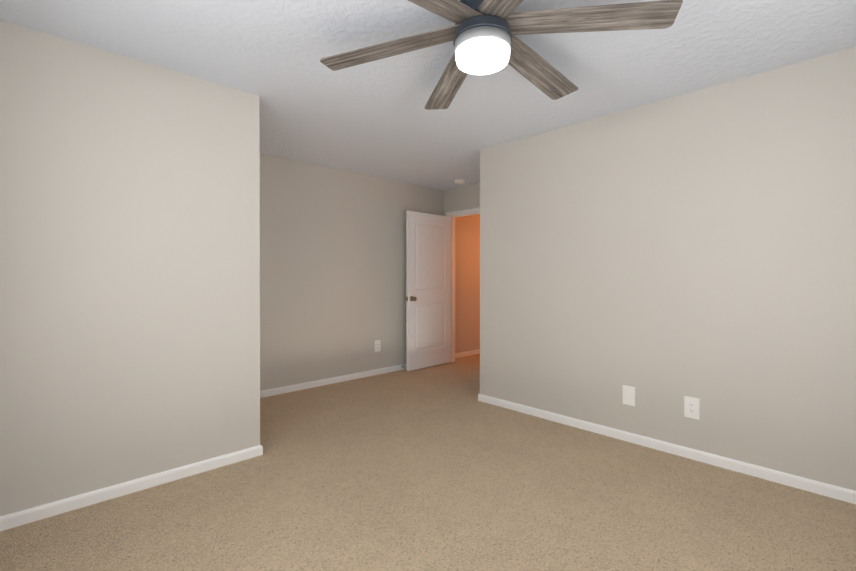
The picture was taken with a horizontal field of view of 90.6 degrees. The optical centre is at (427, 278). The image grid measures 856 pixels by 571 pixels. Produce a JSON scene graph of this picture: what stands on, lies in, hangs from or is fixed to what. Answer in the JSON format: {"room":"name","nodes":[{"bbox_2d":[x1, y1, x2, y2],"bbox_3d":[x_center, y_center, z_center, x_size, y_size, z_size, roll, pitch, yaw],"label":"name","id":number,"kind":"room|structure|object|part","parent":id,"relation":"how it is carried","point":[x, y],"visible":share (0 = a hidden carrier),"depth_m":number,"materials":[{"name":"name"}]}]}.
{"room":"empty bedroom","nodes":[
{"label":"empty bedroom","id":0,"kind":"room"},
{"bbox_2d":[0,20,259,515],"bbox_3d":[-1.703,-0.015,2.430,1.430,2.440,0.120,0,0,-44],"label":"wall","id":1,"kind":"structure","parent":0,"point":[129,269],"depth_m":2.34,"materials":[{"name":"beige paint"}]},
{"bbox_2d":[0,445,260,530],"bbox_3d":[-1.657,1.172,2.388,1.430,0.067,0.013,0,0,-44],"label":"baseboard","id":2,"kind":"structure","parent":1,"relation":"attached to","point":[26,516],"depth_m":2.34,"materials":[{"name":"white paint"}]},
{"bbox_2d":[260,154,443,390],"bbox_3d":[-0.968,-0.028,4.994,3.410,2.440,0.120,0,0,-44],"label":"wall","id":3,"kind":"structure","parent":0,"point":[332,271],"depth_m":4.78,"materials":[{"name":"beige paint"}]},
{"bbox_2d":[260,364,405,397],"bbox_3d":[-0.922,1.159,4.952,3.170,0.067,0.013,0,0,-44],"label":"baseboard","id":4,"kind":"structure","parent":3,"relation":"attached to","point":[292,388],"depth_m":4.75,"materials":[{"name":"white paint"}]},
{"bbox_2d":[375,340,380,351],"bbox_3d":[-0.623,0.839,5.238,0.089,0.140,0.008,0,0,-44],"label":"outlet","id":5,"kind":"object","parent":3,"relation":"attached to","point":[377,345],"visible":1,"depth_m":5.24,"materials":[{"name":"white plastic"}]},
{"bbox_2d":[0,354,855,570],"bbox_3d":[0.994,1.229,3.606,7.190,0.060,5.135,0,0,-44],"label":"floor","id":6,"kind":"structure","parent":0,"point":[440,467],"depth_m":2.23,"materials":[{"name":"carpet"}]},
{"bbox_2d":[0,0,855,189],"bbox_3d":[0.994,-1.281,3.593,7.190,0.080,5.135,0,0,-44],"label":"ceiling","id":7,"kind":"structure","parent":0,"point":[375,118],"depth_m":2.40,"materials":[{"name":"white paint"}]},
{"bbox_2d":[454,179,464,183],"bbox_3d":[0.404,-1.228,5.410,0.136,0.044,0.136,0,0,-44],"label":"smoke detector","id":8,"kind":"object","parent":7,"relation":"attached to","point":[459,181],"visible":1,"depth_m":5.36,"materials":[{"name":"white plastic"}]},
{"bbox_2d":[320,0,682,109],"bbox_3d":[0.249,-1.105,1.937,1.597,0.256,1.449,0,0,-44],"label":"fan","id":9,"kind":"object","parent":7,"relation":"hanging from","point":[482,36],"visible":1,"depth_m":1.87,"materials":[{"name":"wood"}]},
{"bbox_3d":[-0.175,-1.112,2.053,0.715,0.006,0.160,-6,6,15],"label":"blade","id":10,"kind":"part","parent":9,"relation":"part of","materials":[{"name":"brown wood"}]},
{"bbox_3d":[-0.064,-1.110,1.627,0.715,0.006,0.160,-8,13,-44],"label":"blade","id":11,"kind":"part","parent":9,"relation":"part of","materials":[{"name":"brown wood"}]},
{"bbox_3d":[0.138,-1.114,2.363,0.160,0.006,0.715,-8,-3,-15],"label":"blade","id":12,"kind":"part","parent":9,"relation":"part of","materials":[{"name":"brown wood"}]},
{"bbox_3d":[0.249,-1.008,1.937,0.251,0.062,0.251,0,0,-44],"label":"glass","id":13,"kind":"part","parent":9,"relation":"part of","materials":[{"name":"white glass"}]},
{"bbox_3d":[0.361,-1.109,1.510,0.160,0.006,0.715,8,4,-15],"label":"blade","id":14,"kind":"part","parent":9,"relation":"part of","materials":[{"name":"brown wood"}]},
{"bbox_3d":[0.563,-1.113,2.246,0.715,0.006,0.160,7,-12,-44],"label":"blade","id":15,"kind":"part","parent":9,"relation":"part of","materials":[{"name":"brown wood"}]},
{"bbox_3d":[0.674,-1.111,1.820,0.715,0.006,0.160,6,-6,15],"label":"blade","id":16,"kind":"part","parent":9,"relation":"part of","materials":[{"name":"brown wood"}]},
{"bbox_2d":[444,183,479,215],"bbox_3d":[0.810,-0.031,5.512,0.120,2.440,1.580,0,0,-44],"label":"wall","id":17,"kind":"structure","parent":0,"point":[462,198],"depth_m":5.78,"materials":[{"name":"beige paint"}]},
{"bbox_2d":[406,211,450,370],"bbox_3d":[0.025,0.160,5.645,0.035,2.030,0.813,0,0,45],"label":"door leaf","id":18,"kind":"structure","parent":17,"relation":"in","point":[428,287],"depth_m":5.60,"materials":[{"name":"white paint"}]},
{"bbox_2d":[405,296,416,300],"bbox_3d":[-0.219,0.261,5.399,0.184,0.066,0.066,0,0,45],"label":"door knob","id":19,"kind":"object","parent":18,"relation":"attached to","point":[412,298],"depth_m":5.36,"materials":[{"name":"brown metal"}]},
{"bbox_2d":[445,207,479,361],"bbox_3d":[0.631,0.130,5.701,0.154,2.117,0.954,0,0,-44],"label":"door frame","id":20,"kind":"structure","parent":17,"relation":"attached to","point":[453,287],"depth_m":5.99,"materials":[{"name":"white paint"}]},
{"bbox_2d":[455,214,479,352],"bbox_3d":[1.044,-0.038,6.970,2.230,2.440,0.120,0,0,-44],"label":"wall","id":21,"kind":"structure","parent":0,"point":[467,283],"depth_m":6.47,"materials":[{"name":"beige paint"}]},
{"bbox_2d":[455,349,479,357],"bbox_3d":[1.090,1.149,6.928,2.230,0.067,0.013,0,0,-44],"label":"baseboard","id":22,"kind":"structure","parent":21,"relation":"attached to","point":[466,353],"depth_m":6.46,"materials":[{"name":"white paint"}]},
{"bbox_2d":[480,47,855,490],"bbox_3d":[1.643,-0.018,3.026,0.120,2.440,3.170,0,0,-44],"label":"wall","id":23,"kind":"structure","parent":0,"point":[664,257],"depth_m":2.80,"materials":[{"name":"beige paint"}]},
{"bbox_2d":[623,385,634,405],"bbox_3d":[1.476,0.863,3.114,0.007,0.140,0.089,0,0,-44],"label":"outlet","id":24,"kind":"object","parent":23,"relation":"attached to","point":[628,395],"visible":1,"depth_m":3.11,"materials":[{"name":"white plastic"}]},
{"bbox_2d":[478,394,855,503],"bbox_3d":[1.590,1.169,2.991,0.013,0.067,3.183,0,0,-44],"label":"baseboard","id":25,"kind":"structure","parent":23,"relation":"attached to","point":[822,488],"depth_m":2.81,"materials":[{"name":"white paint"}]},
{"bbox_2d":[684,396,699,419],"bbox_3d":[1.756,0.863,2.819,0.008,0.140,0.089,0,0,-44],"label":"outlet","id":26,"kind":"object","parent":23,"relation":"attached to","point":[691,407],"visible":1,"depth_m":2.82,"materials":[{"name":"white plastic"}]}
]}

